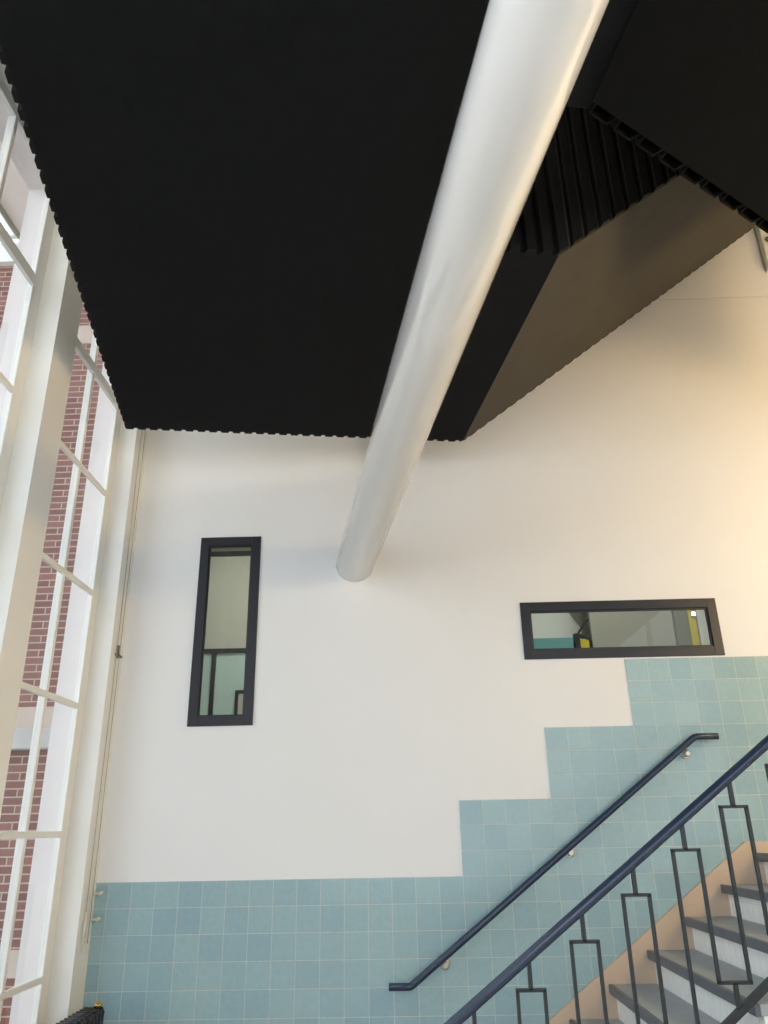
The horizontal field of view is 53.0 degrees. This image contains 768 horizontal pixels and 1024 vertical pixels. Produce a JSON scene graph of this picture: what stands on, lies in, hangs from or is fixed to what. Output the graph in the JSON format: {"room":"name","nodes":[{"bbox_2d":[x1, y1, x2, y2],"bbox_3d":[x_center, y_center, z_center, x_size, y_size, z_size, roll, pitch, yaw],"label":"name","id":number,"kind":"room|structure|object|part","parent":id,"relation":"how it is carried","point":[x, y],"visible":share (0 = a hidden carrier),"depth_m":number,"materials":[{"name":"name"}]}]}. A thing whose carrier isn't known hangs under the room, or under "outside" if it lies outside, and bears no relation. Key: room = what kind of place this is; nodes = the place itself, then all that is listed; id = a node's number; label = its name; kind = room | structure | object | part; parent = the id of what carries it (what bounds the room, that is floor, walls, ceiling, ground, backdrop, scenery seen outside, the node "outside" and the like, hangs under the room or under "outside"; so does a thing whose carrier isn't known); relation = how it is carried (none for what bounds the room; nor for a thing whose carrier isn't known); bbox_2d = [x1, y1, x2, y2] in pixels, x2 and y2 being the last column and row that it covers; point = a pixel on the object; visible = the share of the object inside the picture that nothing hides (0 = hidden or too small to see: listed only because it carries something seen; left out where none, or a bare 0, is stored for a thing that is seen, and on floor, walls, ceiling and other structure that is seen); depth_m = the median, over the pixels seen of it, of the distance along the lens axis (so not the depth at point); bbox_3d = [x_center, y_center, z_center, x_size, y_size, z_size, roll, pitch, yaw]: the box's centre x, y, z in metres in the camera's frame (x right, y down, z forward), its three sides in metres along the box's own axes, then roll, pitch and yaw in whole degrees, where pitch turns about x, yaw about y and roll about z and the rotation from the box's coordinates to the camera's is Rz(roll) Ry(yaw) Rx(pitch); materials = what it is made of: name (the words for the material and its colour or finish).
{"room":"stairwell","nodes":[
{"label":"stairwell","id":0,"kind":"room"},
{"bbox_2d":[0,99,112,1023],"bbox_3d":[-2.231,-1.608,1.733,0.170,7.550,8.900,-1,-22,1],"label":"wall","id":1,"kind":"structure","parent":0,"point":[39,881],"depth_m":4.86,"materials":[{"name":"white paint"}]},
{"bbox_2d":[0,141,28,239],"bbox_3d":[-3.157,-4.804,3.609,1.570,0.220,10.500,-1,-22,1],"label":"roof overhang","id":2,"kind":"object","parent":1,"relation":"attached to","point":[14,198],"visible":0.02,"depth_m":7.59,"materials":[{"name":"grey paint"}]},
{"bbox_2d":[0,212,17,238],"bbox_3d":[-4.276,-4.825,3.442,0.660,0.070,10.140,-1,-22,1],"label":"rooflight","id":3,"kind":"object","parent":2,"relation":"attached to","point":[10,232],"visible":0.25,"depth_m":8.06,"materials":[{"name":"white glass"}]},
{"bbox_2d":[0,61,147,1023],"bbox_3d":[-2.063,-1.612,1.730,0.165,7.550,8.900,-1,-22,1],"label":"column","id":4,"kind":"structure","parent":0,"point":[27,497],"depth_m":4.59,"materials":[{"name":"beige paint"}]},
{"bbox_2d":[0,76,54,513],"bbox_3d":[-2.055,0.179,3.380,0.055,5.350,1.170,-1,-22,1],"label":"window","id":5,"kind":"structure","parent":4,"relation":"in","point":[35,274],"depth_m":4.33,"materials":[{"name":"beige paint"}]},
{"bbox_2d":[0,334,121,1023],"bbox_3d":[-2.020,0.722,4.702,0.055,5.350,1.170,-1,-22,1],"label":"window","id":6,"kind":"structure","parent":4,"relation":"in","point":[41,982],"depth_m":4.78,"materials":[{"name":"beige paint"}]},
{"bbox_3d":[-2.022,0.722,4.702,0.035,5.350,1.170,-1,-22,1],"label":"frame","id":7,"kind":"part","parent":6,"relation":"part of","materials":[{"name":"beige paint"}]},
{"bbox_2d":[90,917,100,921],"bbox_3d":[-1.796,2.530,4.781,0.064,0.025,0.057,-1,-22,1],"label":"cleat","id":8,"kind":"object","parent":4,"relation":"attached to","point":[97,918],"visible":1,"depth_m":4.77,"materials":[{"name":"plastic"}]},
{"bbox_2d":[93,891,103,895],"bbox_3d":[-1.799,2.396,4.836,0.064,0.025,0.057,-1,-22,1],"label":"cleat","id":9,"kind":"object","parent":4,"relation":"attached to","point":[100,892],"visible":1,"depth_m":4.83,"materials":[{"name":"plastic"}]},
{"bbox_2d":[81,430,145,952],"bbox_3d":[-1.867,-0.218,5.829,0.017,6.220,0.095,-1,-22,1],"label":"blind cord","id":10,"kind":"object","parent":4,"relation":"hanging from","point":[84,925],"visible":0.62,"depth_m":5.17,"materials":[{"name":"plastic"}]},
{"bbox_2d":[115,645,121,657],"bbox_3d":[-1.849,0.981,5.367,0.018,0.090,0.105,-1,-22,1],"label":"guide","id":11,"kind":"object","parent":4,"relation":"attached to","point":[118,649],"visible":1,"depth_m":5.34,"materials":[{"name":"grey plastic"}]},
{"bbox_2d":[200,556,249,714],"bbox_3d":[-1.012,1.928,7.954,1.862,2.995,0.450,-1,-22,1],"label":"window pane","id":12,"kind":"structure","parent":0,"point":[227,608],"depth_m":8.01,"materials":[{"name":"clear glass"}]},
{"bbox_2d":[211,551,250,556],"bbox_3d":[-1.044,0.447,8.363,1.860,0.055,0.060,-1,-22,1],"label":"rail","id":13,"kind":"object","parent":12,"relation":"attached to","point":[221,553],"visible":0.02,"depth_m":8.34,"materials":[{"name":"metal"}]},
{"bbox_3d":[-1.176,2.489,7.496,0.630,1.495,0.020,-1,-22,1],"label":"door frame","id":14,"kind":"part","parent":12,"relation":"part of","materials":[{"name":"paint"}]},
{"bbox_3d":[-1.176,2.505,7.489,0.560,1.460,0.010,-1,-22,1],"label":"door panel","id":15,"kind":"part","parent":12,"relation":"part of","materials":[{"name":"white"}]},
{"bbox_2d":[211,547,589,636],"bbox_3d":[1.439,1.760,8.257,7.000,3.650,0.100,-1,-22,1],"label":"wall","id":16,"kind":"structure","parent":0,"point":[580,618],"depth_m":8.44,"materials":[{"name":"grey paint"}]},
{"bbox_2d":[97,227,767,882],"bbox_3d":[2.247,0.024,5.845,8.820,7.800,0.160,-1,-22,1],"label":"wall","id":17,"kind":"structure","parent":0,"point":[387,700],"depth_m":5.58,"materials":[{"name":"white paint"}]},
{"bbox_2d":[187,536,260,726],"bbox_3d":[-1.133,0.834,5.535,0.450,1.374,0.062,-1,-22,1],"label":"window","id":18,"kind":"structure","parent":17,"relation":"in","point":[194,719],"depth_m":5.48,"materials":[{"name":"paint"}]},
{"bbox_2d":[82,656,767,1023],"bbox_3d":[2.333,2.234,4.846,8.330,2.650,0.006,-1,-22,1],"label":"wall tiles","id":19,"kind":"structure","parent":17,"relation":"attached to","point":[284,951],"depth_m":4.81,"materials":[{"name":"blue tile"}]},
{"bbox_2d":[389,733,718,990],"bbox_3d":[1.116,2.163,4.852,2.198,1.442,0.096,-1,-22,1],"label":"wall handrail","id":20,"kind":"object","parent":19,"relation":"attached to","point":[442,961],"visible":1,"depth_m":4.80,"materials":[{"name":"black metal"}]},
{"bbox_2d":[336,0,609,581],"bbox_3d":[0.385,-1.208,1.956,0.277,0.377,8.224,2,-23,-8],"label":"duct","id":21,"kind":"object","parent":17,"relation":"attached to","point":[529,57],"visible":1,"depth_m":2.38,"materials":[{"name":"white metal"}]},
{"bbox_2d":[520,598,724,659],"bbox_3d":[1.674,0.833,5.462,1.391,0.409,0.062,-1,-22,1],"label":"window","id":22,"kind":"structure","parent":17,"relation":"in","point":[708,605],"depth_m":5.44,"materials":[{"name":"paint"}]},
{"bbox_2d":[755,226,767,272],"bbox_3d":[3.545,-2.424,6.690,0.570,0.775,0.069,-1,-22,1],"label":"wall box","id":23,"kind":"object","parent":17,"relation":"attached to","point":[762,236],"visible":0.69,"depth_m":6.63,"materials":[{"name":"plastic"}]},
{"bbox_2d":[531,613,580,643],"bbox_3d":[1.542,0.756,8.450,1.050,1.450,0.260,-1,-22,1],"label":"wall","id":24,"kind":"structure","parent":0,"point":[544,625],"depth_m":8.12,"materials":[{"name":"white paint"}]},
{"bbox_2d":[587,610,676,646],"bbox_3d":[2.481,1.464,7.583,0.820,3.450,0.080,-1,-22,1],"label":"panel","id":25,"kind":"object","parent":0,"point":[626,628],"depth_m":7.66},
{"bbox_2d":[694,610,710,644],"bbox_3d":[4.015,1.421,7.550,1.790,3.450,0.140,-1,-22,1],"label":"wall","id":26,"kind":"structure","parent":0,"point":[703,633],"depth_m":7.61,"materials":[{"name":"white paint"}]},
{"bbox_3d":[2.030,-5.308,3.119,8.900,0.200,9.260,-1,-22,1],"label":"ceiling","id":27,"kind":"structure","parent":0,"visible":0},
{"bbox_2d":[0,0,755,441],"bbox_3d":[1.284,-3.548,2.631,5.068,3.400,7.967,2,-23,-8],"label":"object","id":28,"kind":"structure","parent":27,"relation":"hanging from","point":[241,194],"depth_m":3.56,"materials":[{"name":"black metal"}]},
{"bbox_2d":[587,0,767,233],"bbox_3d":[2.034,-3.776,2.095,2.626,3.413,6.838,-1,-22,1],"label":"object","id":29,"kind":"structure","parent":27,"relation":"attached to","point":[685,80],"depth_m":2.91,"materials":[{"name":"black metal"}]},
{"bbox_3d":[2.164,1.836,0.184,8.900,0.150,9.260,-1,-22,1],"label":"floor","id":30,"kind":"structure","parent":0,"visible":0},
{"bbox_2d":[56,1000,104,1023],"bbox_3d":[-1.690,2.984,3.909,0.140,0.691,0.983,-1,-22,1],"label":"radiator","id":31,"kind":"object","parent":30,"relation":"on","point":[87,1015],"visible":1,"depth_m":4.31,"materials":[{"name":"black metal"}]},
{"bbox_2d":[549,841,767,1023],"bbox_3d":[2.639,2.472,3.888,4.500,1.472,1.570,-1,-22,1],"label":"staircase","id":32,"kind":"structure","parent":30,"relation":"on","point":[715,1002],"depth_m":4.47,"materials":[{"name":"grey wood"}]},
{"bbox_2d":[444,735,767,1023],"bbox_3d":[2.413,1.830,3.283,4.700,2.539,0.047,-1,-22,1],"label":"balustrade","id":33,"kind":"object","parent":32,"relation":"attached to","point":[469,1009],"visible":1,"depth_m":3.32,"materials":[{"name":"metal"}]},
{"bbox_3d":[2.437,2.242,3.113,4.668,1.620,0.036,-1,-22,1],"label":"rail","id":34,"kind":"part","parent":33,"relation":"part of","materials":[{"name":"black metal"}]},
{"bbox_3d":[1.485,2.861,6.268,6.900,0.100,2.740,-1,-22,1],"label":"floor","id":35,"kind":"structure","parent":0,"visible":0},
{"bbox_2d":[533,638,573,648],"bbox_3d":[1.369,2.241,7.464,1.060,1.960,0.404,-1,-22,1],"label":"tall cabinet","id":36,"kind":"object","parent":35,"relation":"on","point":[539,643],"visible":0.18,"depth_m":7.63,"materials":[{"name":"laminate"}]},
{"bbox_2d":[573,619,592,647],"bbox_3d":[1.991,2.072,7.325,0.173,2.146,0.060,-1,-22,1],"label":"signboard","id":37,"kind":"object","parent":35,"relation":"on","point":[585,641],"visible":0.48,"depth_m":7.63,"materials":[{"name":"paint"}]},
{"bbox_3d":[2.006,2.118,7.306,0.086,1.845,0.040,-1,-22,1],"label":"panel","id":38,"kind":"part","parent":37,"relation":"part of","materials":[{"name":"yellow paint"}]},
{"bbox_2d":[671,610,691,645],"bbox_3d":[2.961,1.444,7.557,0.130,3.450,0.140,-1,-22,1],"label":"post","id":39,"kind":"object","parent":35,"relation":"on","point":[679,617],"visible":0.02,"depth_m":7.61,"materials":[{"name":"paint"}]},
{"bbox_2d":[686,610,699,644],"bbox_3d":[3.069,1.441,7.556,0.073,3.450,0.140,-1,-22,1],"label":"post","id":40,"kind":"object","parent":35,"relation":"on","point":[692,622],"visible":0.02,"depth_m":7.60,"materials":[{"name":"paint"}]},
{"label":"outside","id":41,"kind":"structure","parent":0,"visible":0},
{"bbox_3d":[-7.960,1.470,-1.434,11.330,0.150,15.300,-1,-22,1],"label":"ground","id":42,"kind":"structure","parent":41,"visible":0},
{"bbox_2d":[0,243,102,1023],"bbox_3d":[-5.363,0.683,6.876,6.300,7.430,0.400,-1,-22,1],"label":"brick wing","id":43,"kind":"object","parent":42,"relation":"on","point":[22,737],"visible":0.02,"depth_m":6.53,"materials":[{"name":"brick"}]}
]}

